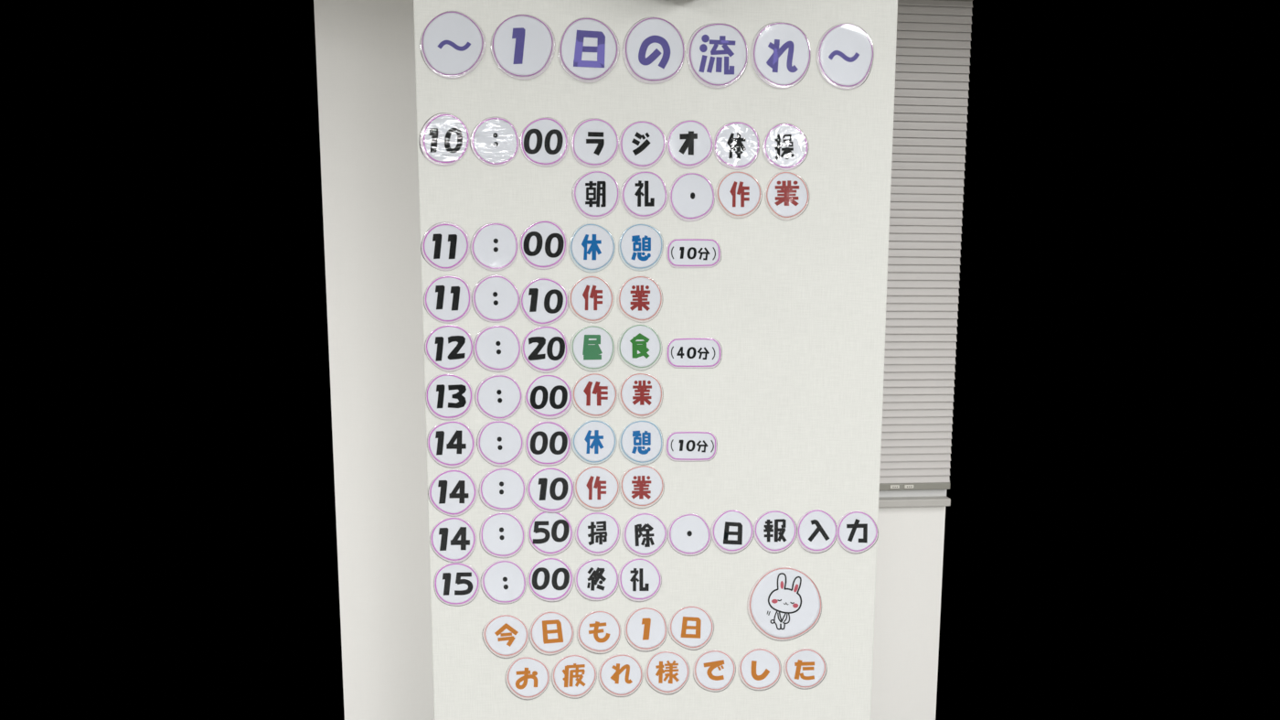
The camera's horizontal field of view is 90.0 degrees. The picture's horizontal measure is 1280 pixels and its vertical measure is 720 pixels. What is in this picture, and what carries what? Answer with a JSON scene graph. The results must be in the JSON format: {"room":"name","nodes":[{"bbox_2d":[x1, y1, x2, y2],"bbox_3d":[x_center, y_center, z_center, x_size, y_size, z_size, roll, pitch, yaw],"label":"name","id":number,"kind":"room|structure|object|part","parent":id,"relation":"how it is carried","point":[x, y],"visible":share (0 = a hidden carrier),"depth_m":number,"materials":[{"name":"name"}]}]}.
{"room":"vocational workshop room","nodes":[
{"label":"vocational workshop room","id":0,"kind":"room"},
{"bbox_2d":[313,0,945,719],"bbox_3d":[0.025,0.040,1.727,1.624,2.600,0.120,0,5,-4],"label":"wall","id":1,"kind":"structure","parent":0,"point":[366,51],"depth_m":1.63,"materials":[{"name":"paint"}]},
{"bbox_2d":[878,489,950,507],"bbox_3d":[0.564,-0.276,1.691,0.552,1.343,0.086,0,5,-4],"label":"window sill","id":2,"kind":"structure","parent":1,"relation":"in","point":[912,497],"depth_m":1.73,"materials":[{"name":"paint"}]},
{"bbox_3d":[0.561,0.345,1.761,0.552,0.059,0.061,0,5,-4],"label":"frame","id":3,"kind":"part","parent":2,"relation":"part of","materials":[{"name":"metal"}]},
{"bbox_3d":[0.562,0.383,1.747,0.552,0.021,0.076,0,5,-4],"label":"sill","id":4,"kind":"part","parent":2,"relation":"part of","materials":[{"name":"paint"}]},
{"bbox_2d":[879,0,972,490],"bbox_3d":[0.573,-0.296,1.661,0.536,1.298,0.035,0,5,-4],"label":"blind","id":5,"kind":"object","parent":1,"relation":"attached to","point":[933,37],"visible":0.35,"depth_m":1.67,"materials":[{"name":"plastic"}]},
{"bbox_3d":[0.572,0.341,1.718,0.536,0.019,0.013,0,5,-4],"label":"rail","id":6,"kind":"part","parent":5,"relation":"part of","materials":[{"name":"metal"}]},
{"bbox_3d":[0.575,-0.924,1.602,0.536,0.035,0.035,0,5,-4],"label":"head rail","id":7,"kind":"part","parent":5,"relation":"part of","materials":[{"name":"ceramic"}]},
{"bbox_2d":[413,0,897,719],"bbox_3d":[0.004,0.079,1.306,0.680,2.600,0.720,0,5,-4],"label":"wall column","id":8,"kind":"structure","parent":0,"point":[794,309],"depth_m":0.94,"materials":[{"name":"paint"}]},
{"bbox_2d":[419,112,468,162],"bbox_3d":[-0.271,-0.306,0.888,0.069,0.072,0.001,0,5,-4],"label":"number card","id":9,"kind":"object","parent":8,"relation":"attached to","point":[445,137],"visible":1,"depth_m":0.89,"materials":[{"name":"paper"}]},
{"bbox_2d":[420,222,468,270],"bbox_3d":[-0.274,-0.160,0.902,0.069,0.068,0.001,0,5,-3],"label":"number card","id":10,"kind":"object","parent":8,"relation":"attached to","point":[444,245],"visible":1,"depth_m":0.90,"materials":[{"name":"paper"}]},
{"bbox_2d":[423,275,469,323],"bbox_3d":[-0.273,-0.086,0.909,0.068,0.068,0.001,0,5,-4],"label":"number card","id":11,"kind":"object","parent":8,"relation":"attached to","point":[447,298],"visible":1,"depth_m":0.91,"materials":[{"name":"paper"}]},
{"bbox_2d":[424,325,472,371],"bbox_3d":[-0.272,-0.017,0.915,0.071,0.068,0.001,0,5,-5],"label":"number card","id":12,"kind":"object","parent":8,"relation":"attached to","point":[449,346],"visible":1,"depth_m":0.92,"materials":[{"name":"paper"}]},
{"bbox_2d":[425,373,471,419],"bbox_3d":[-0.274,0.053,0.921,0.068,0.068,0.001,0,5,-4],"label":"number card","id":13,"kind":"object","parent":8,"relation":"attached to","point":[448,396],"visible":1,"depth_m":0.92,"materials":[{"name":"paper"}]},
{"bbox_2d":[426,421,473,468],"bbox_3d":[-0.274,0.123,0.928,0.069,0.069,0.001,0,5,-4],"label":"number card","id":14,"kind":"object","parent":8,"relation":"attached to","point":[450,442],"visible":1,"depth_m":0.93,"materials":[{"name":"paper"}]},
{"bbox_2d":[427,469,475,516],"bbox_3d":[-0.273,0.194,0.935,0.071,0.071,0.001,0,5,-4],"label":"number card","id":15,"kind":"object","parent":8,"relation":"attached to","point":[453,491],"visible":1,"depth_m":0.94,"materials":[{"name":"paper"}]},
{"bbox_2d":[419,10,485,75],"bbox_3d":[-0.256,-0.431,0.877,0.089,0.090,0.001,0,5,-4],"label":"card","id":16,"kind":"object","parent":8,"relation":"attached to","point":[453,43],"visible":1,"depth_m":0.88,"materials":[{"name":"paper"}]},
{"bbox_2d":[429,517,475,563],"bbox_3d":[-0.275,0.265,0.941,0.067,0.070,0.001,0,5,-4],"label":"number card","id":17,"kind":"object","parent":8,"relation":"attached to","point":[453,538],"visible":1,"depth_m":0.94,"materials":[{"name":"paper"}]},
{"bbox_2d":[433,562,479,606],"bbox_3d":[-0.271,0.332,0.948,0.067,0.068,0.001,0,5,-4],"label":"number card","id":18,"kind":"object","parent":8,"relation":"attached to","point":[454,582],"visible":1,"depth_m":0.95,"materials":[{"name":"paper"}]},
{"bbox_2d":[469,117,517,164],"bbox_3d":[-0.203,-0.304,0.893,0.068,0.067,0.001,0,5,-5],"label":"card","id":19,"kind":"object","parent":8,"relation":"attached to","point":[495,140],"visible":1,"depth_m":0.89,"materials":[{"name":"paper"}]},
{"bbox_2d":[470,222,518,268],"bbox_3d":[-0.206,-0.160,0.906,0.067,0.068,0.001,0,5,-4],"label":"card","id":20,"kind":"object","parent":8,"relation":"attached to","point":[495,245],"visible":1,"depth_m":0.91,"materials":[{"name":"paper"}]},
{"bbox_2d":[471,274,519,322],"bbox_3d":[-0.205,-0.088,0.913,0.068,0.068,0.001,0,5,-3],"label":"card","id":21,"kind":"object","parent":8,"relation":"attached to","point":[496,298],"visible":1,"depth_m":0.91,"materials":[{"name":"paper"}]},
{"bbox_2d":[473,324,521,372],"bbox_3d":[-0.205,-0.016,0.920,0.067,0.068,0.001,0,5,-4],"label":"card","id":22,"kind":"object","parent":8,"relation":"attached to","point":[497,347],"visible":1,"depth_m":0.92,"materials":[{"name":"paper"}]},
{"bbox_2d":[474,375,521,419],"bbox_3d":[-0.205,0.054,0.926,0.068,0.067,0.001,0,5,-4],"label":"card","id":23,"kind":"object","parent":8,"relation":"attached to","point":[497,396],"visible":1,"depth_m":0.93,"materials":[{"name":"paper"}]},
{"bbox_2d":[476,421,523,466],"bbox_3d":[-0.204,0.122,0.933,0.068,0.068,0.001,0,5,-4],"label":"card","id":24,"kind":"object","parent":8,"relation":"attached to","point":[499,442],"visible":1,"depth_m":0.93,"materials":[{"name":"paper"}]},
{"bbox_2d":[479,512,524,557],"bbox_3d":[-0.203,0.259,0.946,0.067,0.070,0.001,0,5,-3],"label":"card","id":25,"kind":"object","parent":8,"relation":"attached to","point":[502,533],"visible":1,"depth_m":0.95,"materials":[{"name":"paper"}]},
{"bbox_2d":[479,468,525,511],"bbox_3d":[-0.202,0.190,0.939,0.068,0.067,0.001,0,5,-5],"label":"card","id":26,"kind":"object","parent":8,"relation":"attached to","point":[503,488],"visible":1,"depth_m":0.94,"materials":[{"name":"paper"}]},
{"bbox_2d":[480,560,526,604],"bbox_3d":[-0.203,0.330,0.952,0.068,0.069,0.001,0,5,-3],"label":"card","id":27,"kind":"object","parent":8,"relation":"attached to","point":[504,581],"visible":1,"depth_m":0.95,"materials":[{"name":"paper"}]},
{"bbox_2d":[482,615,529,658],"bbox_3d":[-0.201,0.415,0.960,0.070,0.069,0.001,0,5,-4],"label":"card","id":28,"kind":"object","parent":8,"relation":"attached to","point":[505,634],"visible":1,"depth_m":0.96,"materials":[{"name":"paper"}]},
{"bbox_2d":[490,14,554,76],"bbox_3d":[-0.161,-0.431,0.884,0.088,0.087,0.001,0,5,-4],"label":"card","id":29,"kind":"object","parent":8,"relation":"attached to","point":[522,44],"visible":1,"depth_m":0.88,"materials":[{"name":"paper"}]},
{"bbox_2d":[505,657,550,699],"bbox_3d":[-0.170,0.482,0.969,0.067,0.069,0.001,0,5,-5],"label":"card","id":30,"kind":"object","parent":8,"relation":"attached to","point":[527,677],"visible":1,"depth_m":0.97,"materials":[{"name":"paper"}]},
{"bbox_2d":[519,277,566,325],"bbox_3d":[-0.137,-0.084,0.918,0.071,0.069,0.001,0,5,-5],"label":"number card","id":31,"kind":"object","parent":8,"relation":"attached to","point":[543,301],"visible":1,"depth_m":0.92,"materials":[{"name":"paper"}]},
{"bbox_2d":[519,220,567,268],"bbox_3d":[-0.137,-0.163,0.911,0.068,0.069,0.001,0,5,-4],"label":"number card","id":32,"kind":"object","parent":8,"relation":"attached to","point":[543,244],"visible":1,"depth_m":0.91,"materials":[{"name":"paper"}]},
{"bbox_2d":[519,117,569,164],"bbox_3d":[-0.134,-0.305,0.898,0.069,0.068,0.001,0,5,-3],"label":"number card","id":33,"kind":"object","parent":8,"relation":"attached to","point":[543,141],"visible":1,"depth_m":0.90,"materials":[{"name":"paper"}]},
{"bbox_2d":[521,325,568,373],"bbox_3d":[-0.137,-0.015,0.925,0.068,0.068,0.001,0,5,-4],"label":"number card","id":34,"kind":"object","parent":8,"relation":"attached to","point":[545,347],"visible":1,"depth_m":0.93,"materials":[{"name":"paper"}]},
{"bbox_2d":[525,421,570,465],"bbox_3d":[-0.134,0.122,0.938,0.067,0.068,0.001,0,5,-4],"label":"number card","id":35,"kind":"object","parent":8,"relation":"attached to","point":[548,442],"visible":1,"depth_m":0.94,"materials":[{"name":"paper"}]},
{"bbox_2d":[524,374,572,418],"bbox_3d":[-0.133,0.054,0.931,0.069,0.065,0.001,0,5,-4],"label":"number card","id":36,"kind":"object","parent":8,"relation":"attached to","point":[549,395],"visible":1,"depth_m":0.93,"materials":[{"name":"paper"}]},
{"bbox_2d":[527,557,573,601],"bbox_3d":[-0.133,0.329,0.957,0.068,0.069,0.001,0,5,-5],"label":"number card","id":37,"kind":"object","parent":8,"relation":"attached to","point":[550,578],"visible":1,"depth_m":0.96,"materials":[{"name":"paper"}]},
{"bbox_2d":[526,468,575,512],"bbox_3d":[-0.132,0.192,0.944,0.070,0.069,0.001,0,5,-4],"label":"number card","id":38,"kind":"object","parent":8,"relation":"attached to","point":[549,488],"visible":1,"depth_m":0.94,"materials":[{"name":"paper"}]},
{"bbox_2d":[528,511,573,554],"bbox_3d":[-0.133,0.257,0.950,0.067,0.070,0.001,0,5,-4],"label":"number card","id":39,"kind":"object","parent":8,"relation":"attached to","point":[549,532],"visible":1,"depth_m":0.95,"materials":[{"name":"paper"}]},
{"bbox_2d":[529,611,574,654],"bbox_3d":[-0.133,0.412,0.965,0.067,0.070,0.001,0,5,-4],"label":"card","id":40,"kind":"object","parent":8,"relation":"attached to","point":[551,631],"visible":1,"depth_m":0.96,"materials":[{"name":"paper"}]},
{"bbox_2d":[551,654,597,698],"bbox_3d":[-0.100,0.481,0.973,0.069,0.071,0.001,0,5,-4],"label":"card","id":41,"kind":"object","parent":8,"relation":"attached to","point":[573,675],"visible":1,"depth_m":0.97,"materials":[{"name":"paper"}]},
{"bbox_2d":[558,17,619,80],"bbox_3d":[-0.071,-0.430,0.890,0.085,0.088,0.002,0,5,-4],"label":"card","id":42,"kind":"object","parent":8,"relation":"attached to","point":[588,47],"visible":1,"depth_m":0.89,"materials":[{"name":"paper"}]},
{"bbox_2d":[567,275,614,322],"bbox_3d":[-0.070,-0.087,0.922,0.066,0.069,0.001,0,5,-4],"label":"card","id":43,"kind":"object","parent":8,"relation":"attached to","point":[591,297],"visible":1,"depth_m":0.92,"materials":[{"name":"paper"}]},
{"bbox_2d":[568,223,615,272],"bbox_3d":[-0.068,-0.160,0.916,0.066,0.070,0.001,0,5,-5],"label":"card","id":44,"kind":"object","parent":8,"relation":"attached to","point":[592,247],"visible":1,"depth_m":0.92,"materials":[{"name":"paper"}]},
{"bbox_2d":[569,326,615,371],"bbox_3d":[-0.069,-0.016,0.929,0.066,0.067,0.001,0,5,-3],"label":"card","id":45,"kind":"object","parent":8,"relation":"attached to","point":[592,346],"visible":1,"depth_m":0.93,"materials":[{"name":"paper"}]},
{"bbox_2d":[571,420,617,464],"bbox_3d":[-0.068,0.121,0.942,0.067,0.067,0.001,0,5,-4],"label":"card","id":46,"kind":"object","parent":8,"relation":"attached to","point":[594,441],"visible":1,"depth_m":0.94,"materials":[{"name":"paper"}]},
{"bbox_2d":[571,373,617,417],"bbox_3d":[-0.067,0.051,0.936,0.067,0.067,0.001,0,5,-3],"label":"card","id":47,"kind":"object","parent":8,"relation":"attached to","point":[594,394],"visible":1,"depth_m":0.94,"materials":[{"name":"paper"}]},
{"bbox_2d":[570,117,618,164],"bbox_3d":[-0.064,-0.306,0.902,0.068,0.068,0.001,0,5,-4],"label":"card","id":48,"kind":"object","parent":8,"relation":"attached to","point":[595,142],"visible":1,"depth_m":0.90,"materials":[{"name":"paper"}]},
{"bbox_2d":[572,170,619,216],"bbox_3d":[-0.062,-0.234,0.909,0.068,0.068,0.001,0,5,-4],"label":"card","id":49,"kind":"object","parent":8,"relation":"attached to","point":[596,193],"visible":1,"depth_m":0.91,"materials":[{"name":"paper"}]},
{"bbox_2d":[573,466,619,511],"bbox_3d":[-0.064,0.191,0.949,0.069,0.068,0.001,0,5,-4],"label":"card","id":50,"kind":"object","parent":8,"relation":"attached to","point":[596,486],"visible":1,"depth_m":0.95,"materials":[{"name":"paper"}]},
{"bbox_2d":[574,557,618,600],"bbox_3d":[-0.065,0.330,0.962,0.067,0.067,0.001,0,5,-5],"label":"card","id":51,"kind":"object","parent":8,"relation":"attached to","point":[595,578],"visible":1,"depth_m":0.96,"materials":[{"name":"paper"}]},
{"bbox_2d":[575,512,620,554],"bbox_3d":[-0.063,0.259,0.955,0.068,0.067,0.001,0,5,-5],"label":"card","id":52,"kind":"object","parent":8,"relation":"attached to","point":[596,532],"visible":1,"depth_m":0.95,"materials":[{"name":"paper"}]},
{"bbox_2d":[576,609,620,653],"bbox_3d":[-0.062,0.413,0.970,0.067,0.069,0.001,0,5,-4],"label":"card","id":53,"kind":"object","parent":8,"relation":"attached to","point":[599,630],"visible":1,"depth_m":0.97,"materials":[{"name":"paper"}]},
{"bbox_2d":[597,654,643,696],"bbox_3d":[-0.029,0.482,0.978,0.069,0.070,0.001,0,5,-4],"label":"card","id":54,"kind":"object","parent":8,"relation":"attached to","point":[620,674],"visible":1,"depth_m":0.98,"materials":[{"name":"paper"}]},
{"bbox_2d":[617,323,662,370],"bbox_3d":[0.000,-0.018,0.934,0.066,0.068,0.001,0,5,-4],"label":"card","id":55,"kind":"object","parent":8,"relation":"attached to","point":[640,346],"visible":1,"depth_m":0.93,"materials":[{"name":"paper"}]},
{"bbox_2d":[618,558,661,601],"bbox_3d":[0.000,0.332,0.966,0.066,0.069,0.001,0,5,-3],"label":"card","id":56,"kind":"object","parent":8,"relation":"attached to","point":[640,579],"visible":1,"depth_m":0.97,"materials":[{"name":"paper"}]},
{"bbox_2d":[618,276,662,322],"bbox_3d":[0.000,-0.088,0.927,0.067,0.068,0.001,0,5,-4],"label":"card","id":57,"kind":"object","parent":8,"relation":"attached to","point":[640,296],"visible":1,"depth_m":0.93,"materials":[{"name":"paper"}]},
{"bbox_2d":[618,373,663,417],"bbox_3d":[0.002,0.052,0.940,0.066,0.067,0.001,0,5,-4],"label":"card","id":58,"kind":"object","parent":8,"relation":"attached to","point":[641,394],"visible":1,"depth_m":0.94,"materials":[{"name":"paper"}]},
{"bbox_2d":[618,223,663,267],"bbox_3d":[0.001,-0.162,0.920,0.066,0.068,0.001,0,5,-3],"label":"card","id":59,"kind":"object","parent":8,"relation":"attached to","point":[641,244],"visible":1,"depth_m":0.92,"materials":[{"name":"paper"}]},
{"bbox_2d":[618,420,663,465],"bbox_3d":[0.002,0.122,0.947,0.066,0.068,0.001,0,5,-4],"label":"card","id":60,"kind":"object","parent":8,"relation":"attached to","point":[641,441],"visible":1,"depth_m":0.95,"materials":[{"name":"paper"}]},
{"bbox_2d":[619,465,664,508],"bbox_3d":[0.003,0.189,0.953,0.067,0.066,0.001,0,5,-4],"label":"card","id":61,"kind":"object","parent":8,"relation":"attached to","point":[641,485],"visible":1,"depth_m":0.95,"materials":[{"name":"paper"}]},
{"bbox_2d":[619,120,666,166],"bbox_3d":[0.004,-0.304,0.907,0.068,0.066,0.001,0,5,-4],"label":"card","id":62,"kind":"object","parent":8,"relation":"attached to","point":[643,143],"visible":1,"depth_m":0.91,"materials":[{"name":"paper"}]},
{"bbox_2d":[622,512,667,556],"bbox_3d":[0.008,0.262,0.960,0.068,0.069,0.001,0,5,-4],"label":"card","id":63,"kind":"object","parent":8,"relation":"attached to","point":[645,533],"visible":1,"depth_m":0.96,"materials":[{"name":"paper"}]},
{"bbox_2d":[621,170,668,215],"bbox_3d":[0.006,-0.235,0.914,0.068,0.067,0.001,0,5,-4],"label":"card","id":64,"kind":"object","parent":8,"relation":"attached to","point":[645,194],"visible":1,"depth_m":0.91,"materials":[{"name":"paper"}]},
{"bbox_2d":[624,608,667,651],"bbox_3d":[0.009,0.410,0.974,0.066,0.071,0.001,0,5,-4],"label":"card","id":65,"kind":"object","parent":8,"relation":"attached to","point":[645,627],"visible":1,"depth_m":0.97,"materials":[{"name":"paper"}]},
{"bbox_2d":[622,17,685,84],"bbox_3d":[0.020,-0.433,0.896,0.088,0.090,0.001,0,5,-3],"label":"card","id":66,"kind":"object","parent":8,"relation":"attached to","point":[654,46],"visible":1,"depth_m":0.90,"materials":[{"name":"paper"}]},
{"bbox_2d":[644,650,689,694],"bbox_3d":[0.042,0.481,0.983,0.069,0.072,0.001,0,5,-4],"label":"card","id":67,"kind":"object","parent":8,"relation":"attached to","point":[667,671],"visible":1,"depth_m":0.98,"materials":[{"name":"paper"}]},
{"bbox_2d":[667,513,711,555],"bbox_3d":[0.074,0.263,0.965,0.067,0.067,0.001,0,5,-3],"label":"card","id":68,"kind":"object","parent":8,"relation":"attached to","point":[689,533],"visible":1,"depth_m":0.96,"materials":[{"name":"paper"}]},
{"bbox_2d":[668,119,713,165],"bbox_3d":[0.071,-0.307,0.911,0.067,0.067,0.001,0,5,-4],"label":"card","id":69,"kind":"object","parent":8,"relation":"attached to","point":[689,143],"visible":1,"depth_m":0.91,"materials":[{"name":"paper"}]},
{"bbox_2d":[668,606,714,650],"bbox_3d":[0.078,0.410,0.979,0.071,0.072,0.001,0,5,-3],"label":"card","id":70,"kind":"object","parent":8,"relation":"attached to","point":[691,626],"visible":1,"depth_m":0.98,"materials":[{"name":"paper"}]},
{"bbox_2d":[667,430,717,461],"bbox_3d":[0.077,0.129,0.953,0.077,0.046,0.001,0,5,-4],"label":"note card","id":71,"kind":"object","parent":8,"relation":"attached to","point":[691,445],"visible":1,"depth_m":0.95,"materials":[{"name":"paper"}]},
{"bbox_2d":[671,172,714,219],"bbox_3d":[0.075,-0.233,0.919,0.066,0.069,0.001,0,5,-4],"label":"card","id":72,"kind":"object","parent":8,"relation":"attached to","point":[692,197],"visible":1,"depth_m":0.92,"materials":[{"name":"paper"}]},
{"bbox_2d":[667,338,722,368],"bbox_3d":[0.079,-0.010,0.940,0.083,0.046,0.001,0,5,-4],"label":"note card","id":73,"kind":"object","parent":8,"relation":"attached to","point":[681,352],"visible":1,"depth_m":0.94,"materials":[{"name":"paper"}]},
{"bbox_2d":[668,238,721,267],"bbox_3d":[0.078,-0.154,0.926,0.080,0.042,0.001,0,5,-4],"label":"note card","id":74,"kind":"object","parent":8,"relation":"attached to","point":[681,252],"visible":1,"depth_m":0.93,"materials":[{"name":"paper"}]},
{"bbox_2d":[693,650,735,692],"bbox_3d":[0.115,0.480,0.988,0.067,0.070,0.001,0,5,-3],"label":"card","id":75,"kind":"object","parent":8,"relation":"attached to","point":[714,669],"visible":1,"depth_m":0.99,"materials":[{"name":"paper"}]},
{"bbox_2d":[687,22,747,85],"bbox_3d":[0.110,-0.428,0.903,0.087,0.089,0.001,0,5,-3],"label":"card","id":76,"kind":"object","parent":8,"relation":"attached to","point":[718,51],"visible":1,"depth_m":0.90,"materials":[{"name":"paper"}]},
{"bbox_2d":[712,510,754,553],"bbox_3d":[0.140,0.260,0.969,0.067,0.068,0.001,0,5,-4],"label":"card","id":77,"kind":"object","parent":8,"relation":"attached to","point":[732,530],"visible":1,"depth_m":0.97,"materials":[{"name":"paper"}]},
{"bbox_2d":[713,121,759,169],"bbox_3d":[0.139,-0.306,0.916,0.068,0.067,0.001,0,5,-4],"label":"card","id":78,"kind":"object","parent":8,"relation":"attached to","point":[737,144],"visible":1,"depth_m":0.92,"materials":[{"name":"paper"}]},
{"bbox_2d":[717,170,761,215],"bbox_3d":[0.143,-0.238,0.923,0.068,0.067,0.001,0,5,-4],"label":"card","id":79,"kind":"object","parent":8,"relation":"attached to","point":[739,193],"visible":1,"depth_m":0.92,"materials":[{"name":"paper"}]},
{"bbox_2d":[738,647,781,690],"bbox_3d":[0.186,0.480,0.993,0.068,0.070,0.001,0,5,-4],"label":"card","id":80,"kind":"object","parent":8,"relation":"attached to","point":[760,668],"visible":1,"depth_m":0.99,"materials":[{"name":"paper"}]},
{"bbox_2d":[755,510,797,553],"bbox_3d":[0.205,0.262,0.974,0.069,0.068,0.001,0,5,-3],"label":"card","id":81,"kind":"object","parent":8,"relation":"attached to","point":[775,530],"visible":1,"depth_m":0.97,"materials":[{"name":"paper"}]},
{"bbox_2d":[751,21,810,85],"bbox_3d":[0.200,-0.431,0.908,0.087,0.091,0.001,0,5,-5],"label":"card","id":82,"kind":"object","parent":8,"relation":"attached to","point":[782,50],"visible":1,"depth_m":0.91,"materials":[{"name":"paper"}]},
{"bbox_2d":[746,565,821,640],"bbox_3d":[0.223,0.376,0.986,0.118,0.119,0.001,0,5,-4],"label":"sticker","id":83,"kind":"object","parent":8,"relation":"attached to","point":[785,602],"visible":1,"depth_m":0.99,"materials":[{"name":"paper"}]},
{"bbox_2d":[764,122,808,169],"bbox_3d":[0.209,-0.307,0.921,0.068,0.066,0.001,0,5,-4],"label":"card","id":84,"kind":"object","parent":8,"relation":"attached to","point":[785,145],"visible":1,"depth_m":0.92,"materials":[{"name":"paper"}]},
{"bbox_2d":[766,171,809,219],"bbox_3d":[0.213,-0.237,0.928,0.066,0.069,0.001,0,5,-3],"label":"card","id":85,"kind":"object","parent":8,"relation":"attached to","point":[787,194],"visible":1,"depth_m":0.93,"materials":[{"name":"paper"}]},
{"bbox_2d":[783,649,827,689],"bbox_3d":[0.258,0.481,0.998,0.070,0.068,0.001,0,5,-4],"label":"card","id":86,"kind":"object","parent":8,"relation":"attached to","point":[805,667],"visible":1,"depth_m":1.00,"materials":[{"name":"paper"}]},
{"bbox_2d":[798,510,838,553],"bbox_3d":[0.271,0.262,0.978,0.065,0.069,0.001,0,5,-4],"label":"card","id":87,"kind":"object","parent":8,"relation":"attached to","point":[816,529],"visible":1,"depth_m":0.98,"materials":[{"name":"paper"}]},
{"bbox_2d":[818,22,874,86],"bbox_3d":[0.293,-0.433,0.915,0.084,0.091,0.001,0,5,-4],"label":"card","id":88,"kind":"object","parent":8,"relation":"attached to","point":[846,51],"visible":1,"depth_m":0.92,"materials":[{"name":"paper"}]},
{"bbox_2d":[838,510,878,553],"bbox_3d":[0.334,0.265,0.983,0.067,0.068,0.001,0,5,-4],"label":"card","id":89,"kind":"object","parent":8,"relation":"attached to","point":[857,529],"visible":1,"depth_m":0.98,"materials":[{"name":"paper"}]}
]}

